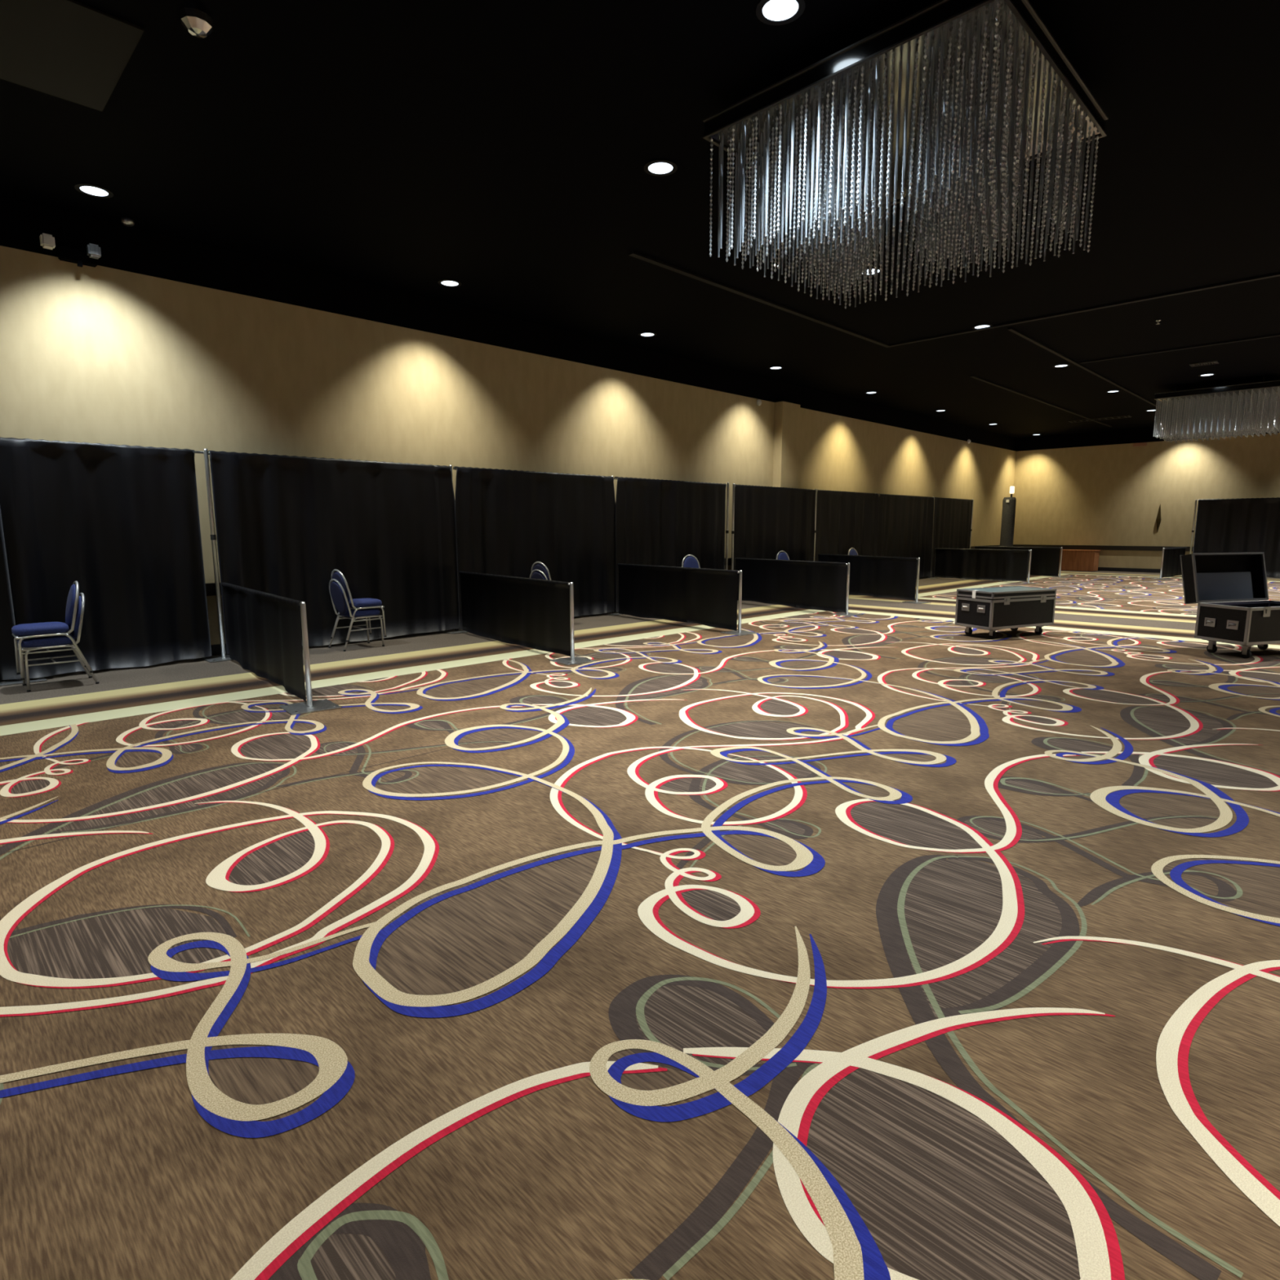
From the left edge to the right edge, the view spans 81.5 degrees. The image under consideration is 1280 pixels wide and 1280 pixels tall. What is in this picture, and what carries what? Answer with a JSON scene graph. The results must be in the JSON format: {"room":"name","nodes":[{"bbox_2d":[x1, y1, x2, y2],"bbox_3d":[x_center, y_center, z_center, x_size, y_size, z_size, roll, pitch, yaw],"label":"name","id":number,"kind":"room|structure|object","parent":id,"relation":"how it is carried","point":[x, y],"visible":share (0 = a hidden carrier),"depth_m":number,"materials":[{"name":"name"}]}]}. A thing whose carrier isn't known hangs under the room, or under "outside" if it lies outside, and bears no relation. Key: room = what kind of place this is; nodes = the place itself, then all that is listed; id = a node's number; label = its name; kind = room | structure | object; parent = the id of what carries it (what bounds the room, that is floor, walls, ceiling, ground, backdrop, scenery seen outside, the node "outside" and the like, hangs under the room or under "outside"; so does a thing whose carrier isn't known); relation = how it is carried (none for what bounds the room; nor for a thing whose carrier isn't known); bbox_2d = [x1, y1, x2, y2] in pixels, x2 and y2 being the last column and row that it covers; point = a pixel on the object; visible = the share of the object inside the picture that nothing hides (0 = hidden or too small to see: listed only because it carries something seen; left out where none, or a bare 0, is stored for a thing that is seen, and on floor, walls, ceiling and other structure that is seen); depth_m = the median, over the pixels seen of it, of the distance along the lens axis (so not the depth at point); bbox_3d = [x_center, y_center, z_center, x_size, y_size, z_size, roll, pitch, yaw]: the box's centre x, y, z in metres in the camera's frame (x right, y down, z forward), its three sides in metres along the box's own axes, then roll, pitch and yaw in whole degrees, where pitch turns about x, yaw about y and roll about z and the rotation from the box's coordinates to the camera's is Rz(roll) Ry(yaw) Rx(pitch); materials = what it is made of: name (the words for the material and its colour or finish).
{"room":"exhibition hall","nodes":[
{"label":"exhibition hall","id":0,"kind":"room"},
{"bbox_2d":[0,195,1017,655],"bbox_3d":[0.199,-3.013,14.206,0.150,4.770,39.150,8,12,44],"label":"wall","id":1,"kind":"structure","parent":0,"point":[168,341],"depth_m":10.04,"materials":[{"name":"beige paint"}]},
{"bbox_2d":[39,208,101,267],"bbox_3d":[-5.851,-4.134,7.602,0.240,0.545,0.490,8,12,44],"label":"emergency light","id":2,"kind":"object","parent":1,"relation":"attached to","point":[90,257],"visible":1,"depth_m":7.64,"materials":[{"name":"black paint"}]},
{"bbox_2d":[204,557,731,595],"bbox_3d":[-5.197,-0.608,8.939,0.034,0.150,23.340,8,12,44],"label":"trim","id":3,"kind":"structure","parent":1,"relation":"attached to","point":[210,587],"depth_m":8.95,"materials":[{"name":"black wood"}]},
{"bbox_2d":[210,573,931,655],"bbox_3d":[0.256,-0.710,14.481,0.019,0.126,38.820,8,12,44],"label":"baseboard","id":4,"kind":"structure","parent":1,"relation":"attached to","point":[215,649],"depth_m":9.07,"materials":[{"name":"black"}]},
{"bbox_2d":[0,570,1279,1279],"bbox_3d":[8.416,0.536,6.490,23.000,0.003,38.850,8,12,44],"label":"floor","id":5,"kind":"structure","parent":0,"point":[891,940],"depth_m":2.68,"materials":[{"name":"carpet"}]},
{"bbox_2d":[0,676,47,685],"bbox_3d":[-6.316,-0.784,7.370,0.400,2.427,0.400,8,12,44],"label":"pole","id":6,"kind":"object","parent":5,"relation":"on","point":[9,682],"visible":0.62,"depth_m":7.49,"materials":[{"name":"metal"}]},
{"bbox_3d":[-7.411,-1.766,6.039,0.028,0.027,3.144,8,12,44],"label":"crossbar","id":7,"kind":"object","parent":6,"relation":"attached to","visible":0},
{"bbox_2d":[0,508,21,679],"bbox_3d":[-7.374,-0.610,6.210,0.108,2.393,3.185,8,12,44],"label":"drape","id":8,"kind":"object","parent":7,"relation":"hanging from","point":[7,654],"visible":0.87,"depth_m":7.36,"materials":[{"name":"black fabric"}]},
{"bbox_2d":[17,592,98,692],"bbox_3d":[-5.756,-0.003,7.308,0.565,0.902,0.442,-8,12,-43],"label":"banquet chair","id":9,"kind":"object","parent":5,"relation":"on","point":[51,642],"visible":0.78,"depth_m":7.22,"materials":[{"name":"silver metal"}]},
{"bbox_2d":[11,580,93,679],"bbox_3d":[-5.781,-0.116,7.266,0.565,0.902,0.442,-8,12,-43],"label":"banquet chair","id":10,"kind":"object","parent":9,"relation":"on","point":[45,628],"visible":0.98,"depth_m":7.20,"materials":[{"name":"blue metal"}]},
{"bbox_2d":[200,448,232,662],"bbox_3d":[-4.955,-0.981,8.653,0.400,2.427,0.400,8,12,44],"label":"pole","id":11,"kind":"object","parent":5,"relation":"on","point":[224,656],"visible":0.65,"depth_m":8.65,"materials":[{"name":"silver metal"}]},
{"bbox_2d":[194,450,203,453],"bbox_3d":[-5.621,-2.039,7.820,0.028,0.027,1.824,8,12,44],"label":"crossbar","id":12,"kind":"object","parent":11,"relation":"attached to","point":[196,451],"visible":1,"depth_m":8.42,"materials":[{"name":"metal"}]},
{"bbox_2d":[0,437,211,678],"bbox_3d":[-5.651,-0.874,7.932,0.113,2.393,1.775,8,12,44],"label":"drape","id":13,"kind":"object","parent":12,"relation":"hanging from","point":[122,522],"visible":0.94,"depth_m":7.92,"materials":[{"name":"black fabric"}]},
{"bbox_3d":[-3.834,-2.311,9.597,0.028,0.027,3.134,8,12,44],"label":"crossbar","id":14,"kind":"object","parent":11,"relation":"attached to","visible":0},
{"bbox_2d":[208,450,459,654],"bbox_3d":[-3.813,-1.159,9.784,0.109,2.391,3.175,8,12,44],"label":"drape","id":15,"kind":"object","parent":14,"relation":"hanging from","point":[284,523],"visible":0.89,"depth_m":9.66,"materials":[{"name":"black fabric"}]},
{"bbox_2d":[279,601,341,715],"bbox_3d":[-2.845,0.128,6.331,0.400,0.912,0.400,-7,11,-39],"label":"post","id":16,"kind":"object","parent":5,"relation":"on","point":[311,705],"visible":1,"depth_m":6.33,"materials":[{"name":"metal"}]},
{"bbox_2d":[221,582,306,702],"bbox_3d":[-3.847,-0.053,7.505,0.063,0.899,3.038,-7,11,-39],"label":"drape","id":17,"kind":"object","parent":16,"relation":"hanging from","point":[264,629],"visible":0.99,"depth_m":7.27,"materials":[{"name":"black fabric"}]},
{"bbox_2d":[328,578,384,651],"bbox_3d":[-3.687,-0.354,9.603,0.442,0.902,0.565,8,12,42],"label":"banquet chair","id":18,"kind":"object","parent":5,"relation":"on","point":[338,596],"visible":0.96,"depth_m":9.46,"materials":[{"name":"blue fabric"}]},
{"bbox_2d":[330,568,386,641],"bbox_3d":[-3.664,-0.475,9.611,0.442,0.902,0.565,8,12,42],"label":"banquet chair","id":19,"kind":"object","parent":18,"relation":"on","point":[362,603],"visible":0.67,"depth_m":9.46,"materials":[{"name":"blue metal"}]},
{"bbox_2d":[438,465,466,634],"bbox_3d":[-2.742,-1.329,10.925,0.400,2.427,0.400,8,12,44],"label":"pole","id":20,"kind":"object","parent":5,"relation":"on","point":[455,630],"visible":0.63,"depth_m":11.03,"materials":[{"name":"silver metal"}]},
{"bbox_3d":[-1.582,-2.655,11.838,0.028,0.027,3.144,8,12,44],"label":"crossbar","id":21,"kind":"object","parent":20,"relation":"attached to","visible":0},
{"bbox_2d":[453,466,616,629],"bbox_3d":[-1.577,-1.498,12.010,0.100,2.394,3.230,8,12,44],"label":"drape","id":22,"kind":"object","parent":21,"relation":"hanging from","point":[507,522],"visible":0.82,"depth_m":11.95,"materials":[{"name":"black fabric"}]},
{"bbox_2d":[529,568,547,579],"bbox_3d":[-1.422,-0.668,11.642,0.442,0.902,0.565,7,11,39],"label":"banquet chair","id":23,"kind":"object","parent":5,"relation":"on","point":[539,574],"visible":0.17,"depth_m":11.37,"materials":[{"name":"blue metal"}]},
{"bbox_2d":[531,561,551,580],"bbox_3d":[-1.400,-0.788,11.651,0.442,0.902,0.565,7,11,39],"label":"banquet chair","id":24,"kind":"object","parent":23,"relation":"on","point":[541,566],"visible":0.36,"depth_m":11.36,"materials":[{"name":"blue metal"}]},
{"bbox_2d":[549,582,596,665],"bbox_3d":[-0.780,-0.208,8.526,0.400,0.912,0.400,-7,11,-37],"label":"post","id":25,"kind":"object","parent":5,"relation":"on","point":[573,660],"visible":1,"depth_m":8.52,"materials":[{"name":"silver metal"}]},
{"bbox_2d":[458,570,570,656],"bbox_3d":[-1.705,-0.391,9.705,0.056,0.898,2.950,-7,11,-37],"label":"drape","id":26,"kind":"object","parent":25,"relation":"hanging from","point":[528,612],"visible":1,"depth_m":9.51,"materials":[{"name":"black fabric"}]},
{"bbox_2d":[602,475,622,615],"bbox_3d":[-0.487,-1.673,13.168,0.400,2.427,0.400,8,12,44],"label":"pole","id":27,"kind":"object","parent":5,"relation":"on","point":[613,613],"visible":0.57,"depth_m":13.28,"materials":[{"name":"silver metal"}]},
{"bbox_3d":[0.666,-2.997,14.074,0.028,0.027,3.124,8,12,44],"label":"crossbar","id":28,"kind":"object","parent":27,"relation":"attached to","visible":0},
{"bbox_2d":[613,476,726,612],"bbox_3d":[0.652,-1.836,14.213,0.092,2.394,3.135,8,12,44],"label":"drape","id":29,"kind":"object","parent":28,"relation":"hanging from","point":[659,522],"visible":0.78,"depth_m":14.07,"materials":[{"name":"black fabric"}]},
{"bbox_2d":[725,482,737,600],"bbox_3d":[1.804,-2.025,15.376,0.400,2.427,0.400,8,12,44],"label":"pole","id":30,"kind":"object","parent":5,"relation":"on","point":[727,483],"visible":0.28,"depth_m":15.31,"materials":[{"name":"silver metal"}]},
{"bbox_2d":[731,483,738,601],"bbox_3d":[1.938,-2.032,15.511,0.400,2.427,0.400,8,12,44],"label":"pole","id":31,"kind":"object","parent":5,"relation":"on","point":[733,484],"visible":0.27,"depth_m":15.45,"materials":[{"name":"silver metal"}]},
{"bbox_3d":[3.049,-3.361,16.444,0.028,0.027,3.104,8,12,44],"label":"crossbar","id":32,"kind":"object","parent":31,"relation":"attached to","visible":0},
{"bbox_2d":[733,484,816,570],"bbox_3d":[3.059,-2.204,16.611,0.075,2.394,3.100,8,12,44],"label":"drape","id":33,"kind":"object","parent":32,"relation":"hanging from","point":[768,521],"visible":0.79,"depth_m":16.44,"materials":[{"name":"black fabric"}]},
{"bbox_2d":[720,570,759,635],"bbox_3d":[1.454,-0.553,10.776,0.400,0.912,0.400,-7,11,-37],"label":"post","id":34,"kind":"object","parent":5,"relation":"on","point":[740,633],"visible":1,"depth_m":10.77,"materials":[{"name":"silver metal"}]},
{"bbox_2d":[617,563,739,631],"bbox_3d":[0.529,-0.734,11.943,0.065,0.897,2.929,-7,11,-37],"label":"drape","id":35,"kind":"object","parent":34,"relation":"hanging from","point":[701,596],"visible":1,"depth_m":11.78,"materials":[{"name":"black fabric"}]},
{"bbox_2d":[813,488,817,561],"bbox_3d":[4.166,-2.372,17.726,0.400,2.427,0.400,8,12,44],"label":"pole","id":36,"kind":"object","parent":5,"relation":"on","point":[815,489],"visible":0.24,"depth_m":17.65,"materials":[{"name":"silver metal"}]},
{"bbox_3d":[5.234,-3.694,18.618,0.028,0.027,2.984,8,12,44],"label":"crossbar","id":37,"kind":"object","parent":36,"relation":"attached to","visible":0},
{"bbox_2d":[814,489,879,561],"bbox_3d":[5.265,-2.539,18.795,0.113,2.393,3.025,8,12,44],"label":"drape","id":38,"kind":"object","parent":37,"relation":"hanging from","point":[846,520],"visible":0.8,"depth_m":18.68,"materials":[{"name":"black fabric"}]},
{"bbox_2d":[831,562,862,616],"bbox_3d":[3.653,-0.900,13.048,0.400,0.912,0.400,-6,10,-34],"label":"post","id":39,"kind":"object","parent":5,"relation":"on","point":[845,614],"visible":1,"depth_m":13.04,"materials":[{"name":"silver metal"}]},
{"bbox_2d":[734,557,847,612],"bbox_3d":[2.808,-1.088,14.251,0.059,0.897,2.894,-6,10,-34],"label":"drape","id":40,"kind":"object","parent":39,"relation":"hanging from","point":[804,584],"visible":1,"depth_m":14.04,"materials":[{"name":"black fabric"}]},
{"bbox_2d":[902,557,930,604],"bbox_3d":[5.661,-1.219,15.130,0.400,0.912,0.400,-5,10,-29],"label":"post","id":41,"kind":"object","parent":5,"relation":"on","point":[917,602],"visible":1,"depth_m":15.12,"materials":[{"name":"silver metal"}]},
{"bbox_2d":[817,553,917,600],"bbox_3d":[4.939,-1.418,16.414,0.065,0.899,2.903,-5,10,-29],"label":"drape","id":42,"kind":"object","parent":41,"relation":"hanging from","point":[879,576],"visible":0.81,"depth_m":15.97,"materials":[{"name":"black fabric"}]},
{"bbox_2d":[923,496,936,578],"bbox_3d":[8.747,-3.070,22.284,0.400,2.427,0.400,8,12,44],"label":"pole","id":43,"kind":"object","parent":5,"relation":"on","point":[928,577],"visible":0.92,"depth_m":22.32,"materials":[{"name":"silver metal"}]},
{"bbox_3d":[7.525,-4.043,20.897,0.028,0.027,3.404,8,12,44],"label":"crossbar","id":44,"kind":"object","parent":43,"relation":"attached to","visible":0},
{"bbox_2d":[877,493,933,578],"bbox_3d":[7.524,-2.883,21.043,0.093,2.393,3.445,8,12,44],"label":"drape","id":45,"kind":"object","parent":44,"relation":"hanging from","point":[905,525],"visible":0.8,"depth_m":21.07,"materials":[{"name":"black fabric"}]},
{"bbox_3d":[9.801,-4.390,23.161,0.028,0.027,2.944,8,12,44],"label":"crossbar","id":46,"kind":"object","parent":43,"relation":"attached to","visible":0},
{"bbox_2d":[931,497,973,577],"bbox_3d":[9.815,-3.233,23.324,0.087,2.393,2.940,8,12,44],"label":"drape","id":47,"kind":"object","parent":46,"relation":"hanging from","point":[952,517],"visible":0.77,"depth_m":23.15,"materials":[{"name":"black fabric"}]},
{"bbox_2d":[969,498,973,548],"bbox_3d":[10.862,-3.393,24.387,0.400,2.427,0.400,8,12,44],"label":"pole","id":48,"kind":"object","parent":5,"relation":"on","point":[972,499],"visible":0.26,"depth_m":24.32,"materials":[{"name":"silver metal"}]},
{"bbox_2d":[955,586,1056,638],"bbox_3d":[5.189,-0.400,10.555,1.278,0.659,0.622,-4,9,-24],"label":"road case","id":49,"kind":"object","parent":5,"relation":"on","point":[993,609],"visible":1,"depth_m":10.30,"materials":[{"name":"black laminate"}]},
{"bbox_2d":[1000,486,1016,546],"bbox_3d":[12.260,-3.670,24.765,0.480,2.859,0.480,8,12,44],"label":"column","id":50,"kind":"structure","parent":5,"relation":"on","point":[1008,514],"depth_m":24.57,"materials":[{"name":"grey fabric"}]},
{"bbox_2d":[1009,486,1014,497],"bbox_3d":[12.299,-4.899,24.537,0.120,0.360,0.120,8,12,44],"label":"lamp","id":51,"kind":"object","parent":50,"relation":"on","point":[1011,488],"depth_m":24.49,"materials":[{"name":"white"}]},
{"bbox_2d":[1019,549,1038,583],"bbox_3d":[10.644,-2.009,20.283,0.400,0.912,0.400,-8,11,-42],"label":"post","id":52,"kind":"object","parent":5,"relation":"on","point":[1030,551],"visible":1,"depth_m":20.27,"materials":[{"name":"silver metal"}]},
{"bbox_2d":[934,547,1029,581],"bbox_3d":[9.720,-2.163,21.268,0.084,0.897,2.649,-8,11,-42],"label":"drape","id":53,"kind":"object","parent":52,"relation":"hanging from","point":[978,564],"visible":1,"depth_m":21.19,"materials":[{"name":"black fabric"}]},
{"bbox_2d":[1051,546,1066,577],"bbox_3d":[12.871,-2.380,22.709,0.400,0.912,0.400,7,11,41],"label":"post","id":54,"kind":"object","parent":5,"relation":"on","point":[1061,547],"visible":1,"depth_m":22.71,"materials":[{"name":"silver metal"}]},
{"label":"crossbar","id":55,"kind":"object","parent":54,"relation":"attached to","visible":0},
{"bbox_2d":[974,546,1060,576],"bbox_3d":[11.905,-2.513,23.546,2.499,0.894,0.065,7,11,41],"label":"drape","id":56,"kind":"object","parent":55,"relation":"hanging from","point":[1045,561],"visible":0.56,"depth_m":23.03,"materials":[{"name":"black fabric"}]},
{"bbox_2d":[1058,549,1100,571],"bbox_3d":[15.423,-2.801,26.104,1.160,0.724,0.650,8,12,44],"label":"base cabinet","id":57,"kind":"object","parent":5,"relation":"on","point":[1077,560],"visible":0.81,"depth_m":25.84,"materials":[{"name":"brown wood"}]},
{"bbox_2d":[1152,547,1169,579],"bbox_3d":[15.313,-2.245,21.771,0.400,0.912,0.400,-7,11,-39],"label":"post","id":58,"kind":"object","parent":5,"relation":"on","point":[1162,555],"visible":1,"depth_m":21.75,"materials":[{"name":"silver metal"}]},
{"bbox_2d":[1181,499,1196,575],"bbox_3d":[17.166,-3.170,23.075,0.400,2.342,0.400,8,12,44],"label":"pole","id":59,"kind":"object","parent":5,"relation":"on","point":[1195,505],"visible":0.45,"depth_m":23.01,"materials":[{"name":"silver metal"}]},
{"bbox_3d":[18.284,-4.148,21.802,3.064,0.027,0.028,8,12,44],"label":"crossbar","id":60,"kind":"object","parent":59,"relation":"attached to","visible":0},
{"bbox_2d":[1192,497,1279,577],"bbox_3d":[18.283,-3.022,21.967,3.050,2.332,0.091,8,12,44],"label":"drape","id":61,"kind":"object","parent":60,"relation":"hanging from","point":[1242,525],"visible":0.78,"depth_m":22.18,"materials":[{"name":"black fabric"}]},
{"bbox_2d":[1180,551,1279,657],"bbox_3d":[7.373,-0.448,9.009,1.178,1.202,0.913,-2,9,-15],"label":"road case","id":62,"kind":"object","parent":5,"relation":"on","point":[1228,589],"visible":1,"depth_m":9.13,"materials":[{"name":"black laminate"}]},
{"bbox_3d":[5.500,-1.744,18.670,0.442,0.902,0.565,-7,11,-39],"label":"banquet chair","id":63,"kind":"object","parent":5,"relation":"on","visible":0},
{"bbox_2d":[848,547,857,555],"bbox_3d":[5.522,-1.857,18.626,0.442,0.902,0.565,-7,11,-39],"label":"banquet chair","id":64,"kind":"object","parent":63,"relation":"on","point":[851,552],"visible":0.16,"depth_m":18.71,"materials":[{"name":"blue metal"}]},
{"bbox_2d":[0,0,1279,438],"bbox_3d":[8.403,-4.254,5.769,23.300,0.150,39.150,8,12,44],"label":"ceiling","id":65,"kind":"structure","parent":0,"point":[501,149],"depth_m":6.94,"materials":[{"name":"black paint"}]},
{"bbox_2d":[0,0,144,111],"bbox_3d":[-4.163,-4.000,4.891,1.350,0.018,1.250,8,12,44],"label":"ceiling panel","id":66,"kind":"object","parent":65,"relation":"attached to","point":[73,51],"visible":1,"depth_m":5.02,"materials":[{"name":"black"}]},
{"bbox_2d":[74,182,113,198],"bbox_3d":[-5.280,-4.345,7.181,0.308,0.012,0.308,8,12,44],"label":"recessed light","id":67,"kind":"object","parent":65,"relation":"in","point":[90,189],"visible":1,"depth_m":7.17,"materials":[{"name":"white"}]},
{"bbox_2d":[120,216,134,226],"bbox_3d":[-5.388,-4.406,7.808,0.120,0.075,0.120,8,12,44],"label":"ceiling sensor","id":68,"kind":"object","parent":65,"relation":"attached to","point":[126,220],"visible":1,"depth_m":7.77,"materials":[{"name":"metal"}]},
{"bbox_2d":[178,0,213,38],"bbox_3d":[-2.683,-3.810,4.481,0.181,0.280,0.190,8,12,44],"label":"fitting","id":69,"kind":"object","parent":65,"relation":"attached to","point":[194,15],"visible":1,"depth_m":4.44,"materials":[{"name":"silver metal"}]},
{"bbox_2d":[438,279,462,287],"bbox_3d":[-2.538,-4.763,9.908,0.308,0.012,0.308,8,12,44],"label":"recessed light","id":70,"kind":"object","parent":65,"relation":"in","point":[446,282],"visible":1,"depth_m":9.89,"materials":[{"name":"white"}]},
{"bbox_2d":[638,331,656,337],"bbox_3d":[0.126,-5.170,12.559,0.308,0.012,0.308,8,12,44],"label":"recessed light","id":71,"kind":"object","parent":65,"relation":"in","point":[647,334],"visible":1,"depth_m":12.54,"materials":[{"name":"white"}]},
{"bbox_2d":[644,159,677,176],"bbox_3d":[0.187,-4.296,6.755,0.308,0.012,0.308,8,12,44],"label":"recessed light","id":72,"kind":"object","parent":65,"relation":"in","point":[657,167],"visible":1,"depth_m":6.74,"materials":[{"name":"white"}]},
{"bbox_2d":[628,250,889,347],"bbox_3d":[2.196,-4.949,11.111,0.080,0.029,6.540,8,12,44],"label":"trim","id":73,"kind":"structure","parent":65,"relation":"attached to","point":[633,254],"depth_m":10.38,"materials":[{"name":"black"}]},
{"bbox_2d":[768,365,783,369],"bbox_3d":[2.783,-5.575,15.202,0.308,0.012,0.308,8,12,44],"label":"recessed light","id":74,"kind":"object","parent":65,"relation":"in","point":[775,367],"visible":1,"depth_m":15.18,"materials":[{"name":"white"}]},
{"bbox_2d":[755,0,804,25],"bbox_3d":[0.887,-3.987,4.687,0.308,0.012,0.308,8,12,44],"label":"recessed light","id":75,"kind":"object","parent":65,"relation":"in","point":[775,12],"visible":1,"depth_m":4.71,"materials":[{"name":"white"}]},
{"bbox_2d":[862,266,883,275],"bbox_3d":[2.950,-4.718,9.504,0.308,0.012,0.308,8,12,44],"label":"recessed light","id":76,"kind":"object","parent":65,"relation":"in","point":[873,268],"visible":0.22,"depth_m":9.49,"materials":[{"name":"white"}]},
{"bbox_2d":[702,0,1108,308],"bbox_3d":[2.034,-3.579,5.750,2.210,1.137,2.180,8,12,44],"label":"crystal chandelier","id":77,"kind":"object","parent":65,"relation":"hanging from","point":[948,101],"visible":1,"depth_m":5.27,"materials":[{"name":"grey"}]},
{"bbox_2d":[972,324,992,328],"bbox_3d":[5.593,-5.121,12.133,0.308,0.012,0.308,8,12,44],"label":"recessed light","id":78,"kind":"object","parent":65,"relation":"in","point":[980,326],"visible":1,"depth_m":12.08,"materials":[{"name":"white"}]},
{"bbox_2d":[969,374,1111,426],"bbox_3d":[11.246,-6.327,20.100,0.060,0.029,11.600,8,12,44],"label":"trim","id":79,"kind":"structure","parent":65,"relation":"attached to","point":[972,375],"depth_m":18.82,"materials":[{"name":"black"}]},
{"bbox_2d":[1053,364,1070,367],"bbox_3d":[8.561,-5.573,15.085,0.308,0.012,0.308,8,12,44],"label":"recessed light","id":80,"kind":"object","parent":65,"relation":"in","point":[1058,365],"visible":1,"depth_m":15.07,"materials":[{"name":"white"}]},
{"bbox_2d":[1007,327,1159,408],"bbox_3d":[11.579,-5.964,17.682,0.060,0.029,15.600,8,12,44],"label":"trim","id":81,"kind":"structure","parent":65,"relation":"attached to","point":[1011,329],"depth_m":14.71,"materials":[{"name":"black"}]},
{"bbox_2d":[888,271,1279,346],"bbox_3d":[7.572,-4.846,10.329,8.660,0.029,0.080,8,12,44],"label":"trim","id":82,"kind":"structure","parent":65,"relation":"attached to","point":[1276,274],"depth_m":11.00,"materials":[{"name":"black"}]},
{"bbox_2d":[1067,414,1132,422],"bbox_3d":[13.918,-6.696,22.491,1.600,0.025,0.400,8,12,44],"label":"ceiling vent","id":83,"kind":"object","parent":65,"relation":"in","point":[1128,415],"visible":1,"depth_m":22.44,"materials":[{"name":"black metal"}]},
{"bbox_2d":[1079,333,1279,364],"bbox_3d":[11.122,-5.176,12.457,6.660,0.029,0.060,8,12,44],"label":"trim","id":84,"kind":"structure","parent":65,"relation":"attached to","point":[1274,335],"depth_m":13.59,"materials":[{"name":"black"}]},
{"bbox_2d":[1188,360,1219,366],"bbox_3d":[11.309,-5.543,14.880,0.450,0.025,0.300,8,12,44],"label":"ceiling vent","id":85,"kind":"object","parent":65,"relation":"in","point":[1214,362],"visible":1,"depth_m":14.86,"materials":[{"name":"black metal"}]},
{"bbox_2d":[1153,377,1279,442],"bbox_3d":[13.674,-5.376,17.476,2.280,1.137,2.180,8,12,44],"label":"crystal chandelier","id":86,"kind":"object","parent":65,"relation":"hanging from","point":[1251,408],"visible":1,"depth_m":17.00,"materials":[{"name":"grey"}]},
{"bbox_2d":[681,554,700,568],"bbox_3d":[1.083,-1.159,14.070,0.442,0.902,0.565,-5,10,-30],"label":"banquet chair","id":87,"kind":"object","parent":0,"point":[690,562],"visible":0.32,"depth_m":14.18,"materials":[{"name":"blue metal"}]},
{"bbox_2d":[776,551,789,559],"bbox_3d":[3.302,-1.508,16.348,0.442,0.902,0.565,-6,11,-36],"label":"banquet chair","id":88,"kind":"object","parent":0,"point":[782,556],"visible":0.27,"depth_m":16.44,"materials":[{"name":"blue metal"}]},
{"bbox_2d":[772,401,799,488],"bbox_3d":[3.344,-3.221,17.110,0.220,4.300,0.700,8,12,44],"label":"wall","id":89,"kind":"structure","parent":0,"point":[787,415],"depth_m":16.77,"materials":[{"name":"beige paint"}]},
{"bbox_2d":[1013,426,1279,573],"bbox_3d":[22.154,-3.917,19.808,23.000,4.770,0.150,8,12,44],"label":"wall","id":90,"kind":"structure","parent":0,"point":[1093,488],"depth_m":25.19,"materials":[{"name":"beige paint"}]},
{"bbox_2d":[1013,544,1193,551],"bbox_3d":[22.093,-2.344,19.977,23.000,0.150,0.034,8,12,44],"label":"trim","id":91,"kind":"structure","parent":90,"relation":"attached to","point":[1064,547],"depth_m":25.77,"materials":[{"name":"black wood"}]},
{"bbox_2d":[1097,567,1160,573],"bbox_3d":[22.100,-1.615,20.092,23.000,0.126,0.021,8,12,44],"label":"baseboard","id":92,"kind":"structure","parent":90,"relation":"attached to","point":[1107,569],"depth_m":25.35,"materials":[{"name":"black"}]},
{"bbox_2d":[1133,442,1146,446],"bbox_3d":[16.670,-6.515,24.744,0.380,0.110,0.100,8,12,44],"label":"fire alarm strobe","id":93,"kind":"object","parent":90,"relation":"attached to","point":[1140,444],"visible":1,"depth_m":24.71,"materials":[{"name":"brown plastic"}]},
{"bbox_2d":[1155,503,1161,531],"bbox_3d":[17.186,-4.033,24.603,0.140,0.940,0.100,8,12,44],"label":"wall sconce","id":94,"kind":"object","parent":90,"relation":"attached to","point":[1158,519],"visible":1,"depth_m":24.58,"materials":[{"name":"brown metal"}]},
{"bbox_3d":[16.130,-2.771,22.367,2.055,0.027,0.028,-7,11,-39],"label":"crossbar","id":95,"kind":"object","parent":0,"visible":0},
{"bbox_2d":[1161,546,1186,577],"bbox_3d":[16.129,-2.354,22.429,2.037,0.899,0.058,-7,11,-39],"label":"drape","id":96,"kind":"object","parent":95,"relation":"hanging from","point":[1171,566],"visible":0.94,"depth_m":22.38,"materials":[{"name":"black fabric"}]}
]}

